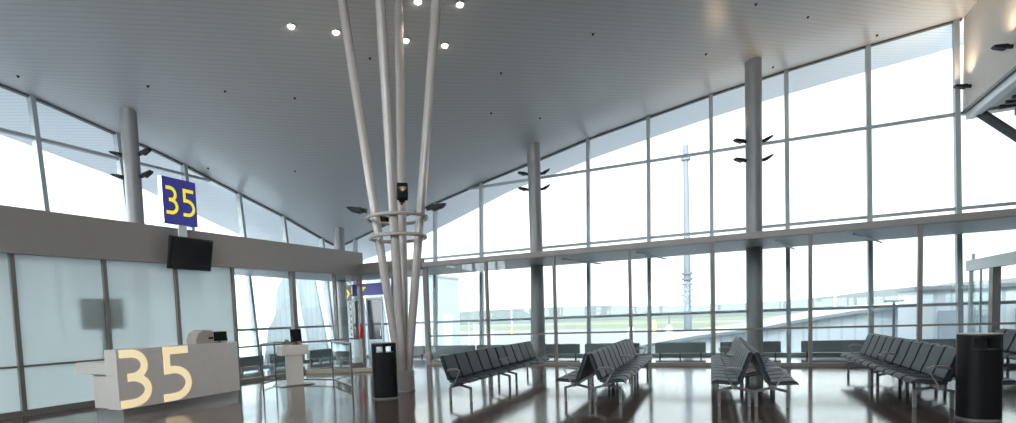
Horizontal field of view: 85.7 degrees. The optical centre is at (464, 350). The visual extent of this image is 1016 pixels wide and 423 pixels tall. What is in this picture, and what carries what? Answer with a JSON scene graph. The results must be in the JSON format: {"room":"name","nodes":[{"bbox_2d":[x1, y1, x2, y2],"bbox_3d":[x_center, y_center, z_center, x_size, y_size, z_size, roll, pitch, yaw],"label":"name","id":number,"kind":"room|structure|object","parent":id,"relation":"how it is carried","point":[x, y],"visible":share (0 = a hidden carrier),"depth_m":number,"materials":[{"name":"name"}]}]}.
{"room":"airport terminal","nodes":[
{"label":"airport terminal","id":0,"kind":"room"},
{"bbox_2d":[0,205,362,275],"bbox_3d":[-9.799,-2.099,8.448,0.240,1.236,26.850,0,4,26],"label":"fascia beam","id":1,"kind":"structure","parent":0,"point":[23,231],"depth_m":12.57,"materials":[{"name":"grey paint"}]},
{"bbox_2d":[0,253,240,419],"bbox_3d":[-10.965,0.000,6.009,0.120,3.300,20.760,0,4,26],"label":"glass wall","id":2,"kind":"structure","parent":1,"relation":"in","point":[57,314],"depth_m":11.66,"materials":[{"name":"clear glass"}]},
{"bbox_2d":[167,235,212,270],"bbox_3d":[-6.912,-2.432,13.701,0.331,0.796,1.200,0,4,26],"label":"wall screen","id":3,"kind":"object","parent":1,"relation":"attached to","point":[184,253],"visible":1,"depth_m":13.60,"materials":[{"name":"black plastic"}]},
{"bbox_2d":[157,175,197,236],"bbox_3d":[-7.035,-3.508,13.424,0.158,1.410,0.912,0,4,26],"label":"number sign","id":4,"kind":"object","parent":3,"relation":"attached to","point":[177,197],"visible":0.99,"depth_m":13.34,"materials":[{"name":"plastic"}]},
{"bbox_2d":[239,271,361,382],"bbox_3d":[-5.187,-0.932,17.847,0.140,3.300,5.630,0,4,26],"label":"window","id":5,"kind":"structure","parent":1,"relation":"in","point":[291,275],"depth_m":17.35,"materials":[{"name":"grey metal"}]},
{"bbox_2d":[356,276,365,364],"bbox_3d":[-3.894,-1.189,20.469,0.140,3.400,0.160,0,4,26],"label":"trim","id":6,"kind":"structure","parent":1,"relation":"attached to","point":[359,289],"depth_m":20.43,"materials":[{"name":"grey metal"}]},
{"bbox_2d":[359,323,362,337],"bbox_3d":[-3.855,-0.762,20.233,0.149,0.573,0.164,-4,4,-25],"label":"fire extinguisher","id":7,"kind":"object","parent":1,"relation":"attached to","point":[360,325],"visible":1,"depth_m":20.18,"materials":[{"name":"red paint"}]},
{"bbox_2d":[0,0,977,260],"bbox_3d":[-3.278,-7.440,8.550,25.500,8.541,33.900,0,4,26],"label":"ceiling","id":8,"kind":"structure","parent":0,"point":[90,60],"depth_m":15.80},
{"bbox_2d":[286,22,295,28],"bbox_3d":[-4.201,-7.849,13.198,0.240,0.112,0.240,0,4,26],"label":"recessed light","id":9,"kind":"object","parent":8,"relation":"in","point":[291,25],"visible":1,"depth_m":13.14,"materials":[{"name":"glass"}]},
{"bbox_2d":[331,28,340,34],"bbox_3d":[-3.199,-7.907,13.541,0.240,0.112,0.240,0,4,26],"label":"recessed light","id":10,"kind":"object","parent":8,"relation":"in","point":[336,31],"visible":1,"depth_m":13.48,"materials":[{"name":"glass"}]},
{"bbox_2d":[404,37,410,42],"bbox_3d":[-1.524,-8.008,14.075,0.240,0.112,0.240,0,4,26],"label":"recessed light","id":11,"kind":"object","parent":8,"relation":"in","point":[406,39],"visible":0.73,"depth_m":14.02,"materials":[{"name":"glass"}]},
{"bbox_2d":[413,0,422,4],"bbox_3d":[-1.113,-8.253,12.895,0.240,0.112,0.240,0,4,26],"label":"recessed light","id":12,"kind":"object","parent":8,"relation":"in","point":[417,2],"visible":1,"depth_m":12.86,"materials":[{"name":"glass"}]},
{"bbox_2d":[440,42,448,47],"bbox_3d":[-0.531,-8.071,14.421,0.240,0.112,0.240,0,4,26],"label":"recessed light","id":13,"kind":"object","parent":8,"relation":"in","point":[444,44],"visible":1,"depth_m":14.36,"materials":[{"name":"glass"}]},
{"bbox_2d":[455,0,464,7],"bbox_3d":[-0.119,-8.334,13.128,0.240,0.112,0.240,0,4,26],"label":"recessed light","id":14,"kind":"object","parent":8,"relation":"in","point":[460,3],"visible":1,"depth_m":13.07,"materials":[{"name":"glass"}]},
{"bbox_2d":[0,355,1015,422],"bbox_3d":[3.982,1.359,4.074,36.450,0.300,30.600,0,4,26],"label":"floor","id":15,"kind":"structure","parent":0,"point":[667,394],"depth_m":10.28,"materials":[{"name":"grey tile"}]},
{"bbox_2d":[119,107,144,223],"bbox_3d":[-9.417,-2.948,15.722,0.490,7.895,0.490,0,4,26],"label":"round column","id":16,"kind":"structure","parent":15,"relation":"on","point":[134,206],"depth_m":15.43,"materials":[{"name":"metal"}]},
{"bbox_2d":[108,151,121,156],"bbox_3d":[-9.906,-5.608,15.561,0.395,0.146,0.198,-2,3,0],"label":"floodlight","id":17,"kind":"object","parent":16,"relation":"attached to","point":[118,154],"visible":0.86,"depth_m":15.46,"materials":[{"name":"grey metal"}]},
{"bbox_2d":[111,174,123,179],"bbox_3d":[-9.883,-4.980,15.599,0.395,0.146,0.198,-2,3,0],"label":"floodlight","id":18,"kind":"object","parent":16,"relation":"attached to","point":[119,176],"visible":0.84,"depth_m":15.51,"materials":[{"name":"grey metal"}]},
{"bbox_2d":[138,147,151,155],"bbox_3d":[-9.143,-5.669,15.558,0.370,0.210,0.198,-2,3,0],"label":"floodlight","id":19,"kind":"object","parent":16,"relation":"attached to","point":[145,151],"visible":1,"depth_m":15.51,"materials":[{"name":"grey metal"}]},
{"bbox_2d":[140,170,153,178],"bbox_3d":[-9.119,-5.040,15.596,0.370,0.210,0.198,-2,3,0],"label":"floodlight","id":20,"kind":"object","parent":16,"relation":"attached to","point":[148,173],"visible":1,"depth_m":15.54,"materials":[{"name":"grey metal"}]},
{"bbox_2d":[76,342,239,417],"bbox_3d":[-6.319,0.516,11.495,1.293,1.260,2.730,0,4,26],"label":"desk","id":21,"kind":"object","parent":15,"relation":"on","point":[128,382],"visible":1,"depth_m":10.77,"materials":[{"name":"white laminate"}]},
{"bbox_2d":[76,360,105,374],"bbox_3d":[-6.641,0.262,11.264,0.920,0.220,2.070,0,4,26],"label":"countertop","id":22,"kind":"structure","parent":21,"relation":"on","point":[94,367],"depth_m":10.34,"materials":[{"name":"white laminate"}]},
{"bbox_2d":[186,330,213,343],"bbox_3d":[-5.718,-0.306,11.789,0.326,0.300,0.457,0,4,26],"label":"printer","id":23,"kind":"object","parent":21,"relation":"on","point":[196,336],"visible":1,"depth_m":11.66,"materials":[{"name":"grey plastic"}]},
{"bbox_2d":[213,331,227,342],"bbox_3d":[-5.496,-0.313,12.204,0.340,0.247,0.200,-5,5,-44],"label":"monitor","id":24,"kind":"object","parent":21,"relation":"on","point":[219,336],"visible":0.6,"depth_m":12.20,"materials":[{"name":"black plastic"}]},
{"bbox_2d":[0,83,335,369],"bbox_3d":[-12.658,-3.046,12.063,0.917,8.990,31.056,0,4,26],"label":"window","id":25,"kind":"structure","parent":15,"relation":"on","point":[35,136],"depth_m":17.65,"materials":[{"name":"grey metal"}]},
{"bbox_2d":[240,355,263,370],"bbox_3d":[-8.084,0.471,19.753,0.180,0.488,1.950,0,4,26],"label":"bench","id":26,"kind":"object","parent":15,"relation":"on","point":[248,361],"visible":0.46,"depth_m":20.05,"materials":[{"name":"grey metal"}]},
{"bbox_2d":[266,354,304,366],"bbox_3d":[-7.109,0.314,21.747,0.180,0.488,1.900,0,4,26],"label":"bench","id":27,"kind":"object","parent":15,"relation":"on","point":[270,357],"visible":0.52,"depth_m":21.04,"materials":[{"name":"grey metal"}]},
{"bbox_2d":[274,344,314,386],"bbox_3d":[-4.547,0.370,14.472,0.900,1.060,0.600,-5,4,-38],"label":"desk","id":28,"kind":"object","parent":15,"relation":"on","point":[293,354],"visible":1,"depth_m":14.34,"materials":[{"name":"beige laminate"}]},
{"bbox_2d":[290,329,301,344],"bbox_3d":[-4.504,-0.376,14.526,0.300,0.419,0.200,-5,4,-38],"label":"monitor","id":29,"kind":"object","parent":28,"relation":"on","point":[295,334],"visible":1,"depth_m":14.49,"materials":[{"name":"black plastic"}]},
{"bbox_2d":[260,340,353,390],"bbox_3d":[-3.940,0.332,14.062,3.490,1.141,1.241,0,4,26],"label":"glass barrier","id":30,"kind":"object","parent":15,"relation":"on","point":[331,341],"visible":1,"depth_m":14.49,"materials":[{"name":"glass"}]},
{"bbox_2d":[307,348,331,361],"bbox_3d":[-6.233,0.173,23.539,0.180,0.488,1.500,0,4,26],"label":"bench","id":31,"kind":"object","parent":15,"relation":"on","point":[320,353],"visible":0.81,"depth_m":23.41,"materials":[{"name":"grey metal"}]},
{"bbox_2d":[306,368,349,373],"bbox_3d":[-4.394,0.640,17.543,1.421,0.140,0.140,-2,3,6],"label":"rail","id":32,"kind":"object","parent":15,"relation":"on","point":[336,370],"visible":1,"depth_m":17.48,"materials":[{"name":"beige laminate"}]},
{"bbox_2d":[333,227,349,358],"bbox_3d":[-5.469,-2.559,24.234,0.540,5.798,0.540,0,4,26],"label":"round column","id":33,"kind":"structure","parent":15,"relation":"on","point":[338,232],"depth_m":24.06,"materials":[{"name":"metal"}]},
{"bbox_2d":[345,275,354,362],"bbox_3d":[-4.442,-1.225,21.079,0.260,3.440,0.073,0,4,26],"label":"post","id":34,"kind":"object","parent":15,"relation":"on","point":[347,288],"visible":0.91,"depth_m":21.05,"materials":[{"name":"grey metal"}]},
{"bbox_2d":[348,298,366,356],"bbox_3d":[-4.901,-1.040,24.779,0.860,2.660,0.120,0,4,26],"label":"door","id":35,"kind":"structure","parent":15,"relation":"on","point":[354,315],"depth_m":24.81,"materials":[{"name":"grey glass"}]},
{"bbox_2d":[352,367,371,371],"bbox_3d":[-2.958,0.588,17.691,1.452,0.120,0.100,-3,4,-16],"label":"rail","id":36,"kind":"object","parent":15,"relation":"on","point":[368,368],"visible":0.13,"depth_m":17.54,"materials":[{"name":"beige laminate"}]},
{"bbox_2d":[366,297,384,356],"bbox_3d":[-4.003,-1.048,24.339,0.860,2.660,0.120,0,4,26],"label":"door","id":37,"kind":"structure","parent":15,"relation":"on","point":[374,306],"depth_m":24.33,"materials":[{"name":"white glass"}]},
{"bbox_2d":[371,342,397,399],"bbox_3d":[-1.671,0.402,11.361,0.510,1.155,0.408,-3,4,-15],"label":"litter bin","id":38,"kind":"object","parent":15,"relation":"on","point":[384,363],"visible":1,"depth_m":11.18,"materials":[{"name":"grey metal"}]},
{"bbox_2d":[337,0,440,391],"bbox_3d":[-1.493,-3.900,12.164,1.836,9.628,1.826,-5,4,-39],"label":"column","id":39,"kind":"structure","parent":15,"relation":"on","point":[402,329],"depth_m":12.09,"materials":[{"name":"metal"}]},
{"bbox_2d":[346,206,367,213],"bbox_3d":[-2.410,-3.149,12.215,0.460,0.146,0.230,-2,3,0],"label":"floodlight","id":40,"kind":"object","parent":39,"relation":"attached to","point":[358,210],"visible":1,"depth_m":12.11,"materials":[{"name":"grey metal"}]},
{"bbox_2d":[380,215,388,221],"bbox_3d":[-1.950,-3.152,12.980,0.230,0.201,0.442,-4,4,-29],"label":"floodlight","id":41,"kind":"object","parent":39,"relation":"on","point":[382,218],"visible":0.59,"depth_m":12.87,"materials":[{"name":"grey metal"}]},
{"bbox_2d":[396,182,407,204],"bbox_3d":[-1.326,-3.301,11.458,0.230,0.414,0.246,-3,4,-15],"label":"floodlight","id":42,"kind":"object","parent":39,"relation":"attached to","point":[402,188],"visible":1,"depth_m":11.36,"materials":[{"name":"grey metal"}]},
{"bbox_2d":[426,203,445,211],"bbox_3d":[-0.646,-3.216,12.213,0.460,0.146,0.230,-2,3,0],"label":"floodlight","id":43,"kind":"object","parent":39,"relation":"attached to","point":[434,207],"visible":1,"depth_m":12.10,"materials":[{"name":"grey metal"}]},
{"bbox_2d":[414,346,425,356],"bbox_3d":[-2.412,0.028,23.556,1.550,0.488,0.180,0,4,26],"label":"convector","id":44,"kind":"object","parent":15,"relation":"on","point":[421,350],"visible":0.41,"depth_m":23.23,"materials":[{"name":"grey metal"}]},
{"bbox_2d":[431,345,474,356],"bbox_3d":[-0.571,0.014,22.655,2.150,0.488,0.180,0,4,26],"label":"convector","id":45,"kind":"object","parent":15,"relation":"on","point":[443,349],"visible":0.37,"depth_m":22.55,"materials":[{"name":"grey metal"}]},
{"bbox_2d":[476,345,502,349],"bbox_3d":[1.459,-0.003,21.661,2.130,0.488,0.180,0,4,26],"label":"convector","id":46,"kind":"object","parent":15,"relation":"on","point":[478,347],"visible":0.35,"depth_m":21.90,"materials":[{"name":"grey metal"}]},
{"bbox_2d":[440,341,549,400],"bbox_3d":[0.929,0.355,12.622,0.598,0.902,5.340,-1,4,25],"label":"bench","id":47,"kind":"object","parent":15,"relation":"on","point":[461,368],"visible":1,"depth_m":11.90,"materials":[{"name":"metal"}]},
{"bbox_2d":[527,142,546,357],"bbox_3d":[2.650,-3.676,20.231,0.530,7.899,0.530,0,4,26],"label":"round column","id":48,"kind":"structure","parent":15,"relation":"on","point":[533,149],"depth_m":20.04,"materials":[{"name":"metal"}]},
{"bbox_2d":[518,171,527,175],"bbox_3d":[2.134,-6.513,20.060,0.395,0.146,0.198,-2,3,0],"label":"floodlight","id":49,"kind":"object","parent":48,"relation":"attached to","point":[519,172],"visible":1,"depth_m":19.98,"materials":[{"name":"grey metal"}]},
{"bbox_2d":[518,187,527,190],"bbox_3d":[2.155,-5.955,20.093,0.395,0.146,0.198,-2,3,0],"label":"floodlight","id":50,"kind":"object","parent":48,"relation":"attached to","point":[519,188],"visible":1,"depth_m":20.01,"materials":[{"name":"grey metal"}]},
{"bbox_2d":[532,344,579,356],"bbox_3d":[3.403,-0.018,20.709,1.900,0.488,0.180,0,4,26],"label":"convector","id":51,"kind":"object","parent":15,"relation":"on","point":[562,348],"visible":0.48,"depth_m":20.44,"materials":[{"name":"grey metal"}]},
{"bbox_2d":[555,339,652,402],"bbox_3d":[3.241,0.307,11.974,1.215,0.902,5.340,-1,4,24],"label":"bench","id":52,"kind":"object","parent":15,"relation":"on","point":[619,361],"visible":1,"depth_m":10.29,"materials":[{"name":"metal"}]},
{"bbox_2d":[585,343,639,352],"bbox_3d":[5.321,-0.034,19.770,1.930,0.488,0.180,0,4,26],"label":"convector","id":53,"kind":"object","parent":15,"relation":"on","point":[593,346],"visible":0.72,"depth_m":19.91,"materials":[{"name":"grey metal"}]},
{"bbox_2d":[655,342,705,356],"bbox_3d":[7.391,-0.051,18.756,1.620,0.488,0.180,0,4,26],"label":"convector","id":54,"kind":"object","parent":15,"relation":"on","point":[668,347],"visible":1,"depth_m":18.66,"materials":[{"name":"grey metal"}]},
{"bbox_2d":[666,342,698,342],"bbox_3d":[7.383,-0.291,18.743,1.540,0.007,0.143,0,4,26],"label":"grille","id":55,"kind":"object","parent":54,"relation":"attached to","point":[666,342],"depth_m":18.65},
{"bbox_2d":[720,341,780,355],"bbox_3d":[9.299,-0.066,17.822,1.750,0.488,0.180,0,4,26],"label":"convector","id":56,"kind":"object","parent":15,"relation":"on","point":[768,346],"visible":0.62,"depth_m":17.51,"materials":[{"name":"grey metal"}]},
{"bbox_2d":[745,57,762,353],"bbox_3d":[9.029,-4.388,17.056,0.530,9.223,0.530,0,4,26],"label":"round column","id":57,"kind":"structure","parent":15,"relation":"on","point":[753,66],"depth_m":16.86,"materials":[{"name":"metal"}]},
{"bbox_2d":[733,138,746,143],"bbox_3d":[8.540,-6.505,16.928,0.395,0.146,0.198,-2,3,0],"label":"floodlight","id":58,"kind":"object","parent":57,"relation":"attached to","point":[736,140],"visible":1,"depth_m":16.87,"materials":[{"name":"grey metal"}]},
{"bbox_2d":[733,157,746,162],"bbox_3d":[8.562,-5.926,16.963,0.395,0.146,0.198,-2,3,0],"label":"floodlight","id":59,"kind":"object","parent":57,"relation":"attached to","point":[737,159],"visible":1,"depth_m":16.91,"materials":[{"name":"grey metal"}]},
{"bbox_2d":[762,135,773,142],"bbox_3d":[9.343,-6.567,16.925,0.370,0.210,0.198,-2,3,0],"label":"floodlight","id":60,"kind":"object","parent":57,"relation":"attached to","point":[771,136],"visible":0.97,"depth_m":16.83,"materials":[{"name":"grey metal"}]},
{"bbox_2d":[762,154,773,161],"bbox_3d":[9.365,-5.989,16.960,0.370,0.210,0.198,-2,3,0],"label":"floodlight","id":61,"kind":"object","parent":57,"relation":"attached to","point":[771,155],"visible":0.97,"depth_m":16.86,"materials":[{"name":"grey metal"}]},
{"bbox_2d":[711,337,798,407],"bbox_3d":[5.571,0.285,10.889,1.215,0.902,5.340,-1,4,24],"label":"bench","id":62,"kind":"object","parent":15,"relation":"on","point":[730,369],"visible":1,"depth_m":9.00,"materials":[{"name":"metal"}]},
{"bbox_2d":[801,339,955,355],"bbox_3d":[12.294,-0.090,16.355,3.800,0.488,0.180,0,4,26],"label":"convector","id":63,"kind":"object","parent":15,"relation":"on","point":[819,345],"visible":0.49,"depth_m":16.68,"materials":[{"name":"grey metal"}]},
{"bbox_2d":[817,339,930,340],"bbox_3d":[12.286,-0.330,16.342,3.720,0.007,0.143,0,4,26],"label":"grille","id":64,"kind":"object","parent":63,"relation":"attached to","point":[912,339],"depth_m":16.54,"materials":[{"name":"grey metal"}]},
{"bbox_2d":[840,334,1015,409],"bbox_3d":[8.186,0.234,10.109,1.215,0.902,5.340,-1,4,25],"label":"bench","id":65,"kind":"object","parent":15,"relation":"on","point":[933,365],"visible":0.86,"depth_m":9.18,"materials":[{"name":"metal"}]},
{"bbox_2d":[954,332,1003,421],"bbox_3d":[6.811,0.337,7.242,0.418,1.145,0.408,-1,4,12],"label":"litter bin","id":66,"kind":"object","parent":15,"relation":"on","point":[979,356],"visible":1,"depth_m":7.10,"materials":[{"name":"grey metal"}]},
{"bbox_2d":[966,251,1015,332],"bbox_3d":[13.628,-1.193,14.093,0.200,2.860,3.070,0,4,26],"label":"portal","id":67,"kind":"object","parent":15,"relation":"on","point":[994,263],"visible":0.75,"depth_m":13.99,"materials":[{"name":"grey metal"}]},
{"bbox_2d":[994,328,1015,368],"bbox_3d":[11.179,0.116,10.199,1.215,0.902,5.340,-1,4,25],"label":"bench","id":68,"kind":"object","parent":15,"relation":"on","point":[1009,344],"visible":0.47,"depth_m":11.77,"materials":[{"name":"metal"}]},
{"bbox_2d":[234,217,1015,281],"bbox_3d":[3.947,-2.295,3.664,36.100,0.120,30.350,0,4,26],"label":"horizontal beam","id":69,"kind":"structure","parent":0,"point":[1001,224],"depth_m":16.85,"materials":[{"name":"grey metal"}]},
{"bbox_2d":[349,278,382,295],"bbox_3d":[-4.383,-2.808,24.181,2.100,0.700,0.108,0,4,26],"label":"sign board","id":70,"kind":"object","parent":69,"relation":"hanging from","point":[370,288],"visible":0.56,"depth_m":24.04,"materials":[{"name":"plastic"}]},
{"bbox_2d":[561,258,601,264],"bbox_3d":[4.018,-3.070,18.717,2.437,0.120,0.050,-6,5,-45],"label":"stay","id":71,"kind":"object","parent":69,"relation":"attached to","point":[561,258],"visible":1,"depth_m":18.62,"materials":[{"name":"grey metal"}]},
{"bbox_2d":[636,252,666,259],"bbox_3d":[6.075,-3.087,17.710,0.050,0.120,2.384,1,5,41],"label":"stay","id":72,"kind":"object","parent":69,"relation":"attached to","point":[636,252],"visible":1,"depth_m":17.63,"materials":[{"name":"grey metal"}]},
{"bbox_2d":[775,240,794,249],"bbox_3d":[9.429,-3.114,16.068,0.050,0.120,2.392,1,5,42],"label":"stay","id":73,"kind":"object","parent":69,"relation":"attached to","point":[779,242],"visible":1,"depth_m":15.93,"materials":[{"name":"grey metal"}]},
{"bbox_2d":[853,233,882,242],"bbox_3d":[11.225,-3.129,15.188,2.530,0.120,0.050,-5,4,-39],"label":"stay","id":74,"kind":"object","parent":69,"relation":"attached to","point":[853,233],"visible":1,"depth_m":15.05,"materials":[{"name":"grey metal"}]},
{"bbox_2d":[359,208,1015,366],"bbox_3d":[10.742,-1.479,13.322,32.400,3.740,0.280,0,4,26],"label":"window","id":75,"kind":"structure","parent":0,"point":[920,222],"depth_m":15.12,"materials":[{"name":"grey metal"}]},
{"bbox_2d":[936,19,963,52],"bbox_3d":[15.945,-9.969,16.470,2.100,0.442,2.400,0,4,26],"label":"ceiling","id":76,"kind":"structure","parent":0,"point":[947,44],"depth_m":17.31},
{"bbox_2d":[962,0,1015,115],"bbox_3d":[7.756,-8.698,1.771,0.300,5.856,31.200,0,4,26],"label":"wall","id":77,"kind":"structure","parent":0,"point":[989,23],"depth_m":14.45,"materials":[{"name":"paint"}]},
{"bbox_2d":[345,18,1015,356],"bbox_3d":[10.483,-4.708,17.744,36.708,9.884,0.989,0,4,26],"label":"window","id":78,"kind":"structure","parent":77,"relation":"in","point":[957,113],"depth_m":17.80,"materials":[{"name":"grey metal"}]},
{"bbox_2d":[953,83,971,89],"bbox_3d":[14.088,-7.483,15.454,0.397,0.139,0.198,0,4,26],"label":"floodlight","id":79,"kind":"object","parent":77,"relation":"attached to","point":[957,86],"visible":1,"depth_m":15.40,"materials":[{"name":"grey metal"}]},
{"bbox_2d":[962,66,1015,113],"bbox_3d":[7.620,-5.795,1.899,0.080,0.080,30.900,0,4,26],"label":"trim","id":80,"kind":"structure","parent":77,"relation":"attached to","point":[1012,71],"depth_m":14.07,"materials":[{"name":"grey metal"}]},
{"bbox_2d":[966,72,1015,119],"bbox_3d":[7.759,-5.676,1.841,0.220,0.220,30.900,0,4,26],"label":"trim","id":81,"kind":"structure","parent":77,"relation":"attached to","point":[1008,85],"depth_m":14.19,"materials":[{"name":"grey metal"}]},
{"bbox_2d":[975,95,1015,141],"bbox_3d":[14.657,-4.981,12.092,3.435,3.349,6.220,0,4,26],"label":"brace","id":82,"kind":"object","parent":77,"relation":"attached to","point":[987,117],"visible":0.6,"depth_m":15.11,"materials":[{"name":"metal"}]},
{"bbox_2d":[990,43,1013,50],"bbox_3d":[12.970,-7.323,13.168,0.397,0.139,0.198,0,4,26],"label":"floodlight","id":83,"kind":"object","parent":77,"relation":"attached to","point":[998,47],"visible":1,"depth_m":13.12,"materials":[{"name":"grey metal"}]},
{"bbox_2d":[989,88,1015,112],"bbox_3d":[14.144,-6.034,-1.031,13.600,0.300,31.800,0,4,26],"label":"ceiling","id":84,"kind":"structure","parent":0,"point":[1013,92],"depth_m":15.13,"materials":[{"name":"paint"}]},
{"label":"outside","id":85,"kind":"structure","parent":0,"visible":0},
{"bbox_2d":[460,315,781,353],"bbox_3d":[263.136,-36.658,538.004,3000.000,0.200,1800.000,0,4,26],"label":"ground","id":86,"kind":"structure","parent":85,"point":[676,323],"depth_m":187.76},
{"bbox_2d":[235,275,460,363],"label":"glass windows","id":87,"kind":"structure","parent":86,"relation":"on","point":[271,295],"depth_m":34.37,"materials":[{"name":"clear glass"}]},
{"bbox_2d":[510,290,513,333],"bbox_3d":[13.604,-11.163,159.860,1.000,13.200,0.951,0,4,26],"label":"mast","id":88,"kind":"object","parent":86,"relation":"on","point":[511,332],"visible":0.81,"depth_m":159.74,"materials":[{"name":"white metal"}]},
{"bbox_2d":[652,321,655,329],"bbox_3d":[49.447,-6.413,142.706,1.120,3.100,1.065,0,4,26],"label":"marker","id":89,"kind":"object","parent":86,"relation":"on","point":[653,322],"visible":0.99,"depth_m":142.27,"materials":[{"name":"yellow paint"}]},
{"bbox_2d":[665,315,672,329],"bbox_3d":[52.697,-7.188,141.056,2.000,4.600,1.950,0,4,26],"label":"beacon","id":90,"kind":"object","parent":86,"relation":"on","point":[669,327],"visible":0.7,"depth_m":140.75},
{"bbox_2d":[681,144,692,331],"bbox_3d":[22.452,-9.591,55.222,1.040,22.000,1.014,0,4,26],"label":"mast","id":91,"kind":"object","parent":86,"relation":"on","point":[687,273],"visible":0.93,"depth_m":54.93,"materials":[{"name":"white metal"}]},
{"bbox_2d":[459,277,1015,324],"bbox_3d":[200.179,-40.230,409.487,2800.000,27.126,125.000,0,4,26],"label":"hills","id":92,"kind":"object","parent":86,"relation":"on","point":[860,298],"visible":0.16,"depth_m":374.10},
{"bbox_2d":[640,303,897,352],"bbox_3d":[22.841,0.196,29.020,28.500,5.600,12.400,0,4,26],"label":"pier building","id":93,"kind":"structure","parent":86,"relation":"on","point":[882,316],"depth_m":25.77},
{"bbox_2d":[834,267,835,306],"bbox_3d":[84.716,-12.186,125.005,0.500,14.100,0.500,0,4,26],"label":"radio mast","id":94,"kind":"object","parent":86,"relation":"on","point":[834,267],"visible":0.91,"depth_m":124.70,"materials":[{"name":"white metal"}]},
{"bbox_2d":[884,300,903,336],"bbox_3d":[17.497,0.762,22.304,0.600,5.680,0.200,0,4,26],"label":"lamp standard","id":95,"kind":"object","parent":86,"relation":"on","point":[892,301],"visible":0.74,"depth_m":22.14,"materials":[{"name":"grey metal"}]},
{"bbox_2d":[895,282,1015,338],"bbox_3d":[22.512,0.456,20.441,9.750,6.140,2.900,0,4,26],"label":"box building","id":96,"kind":"structure","parent":86,"relation":"on","point":[931,294],"depth_m":20.81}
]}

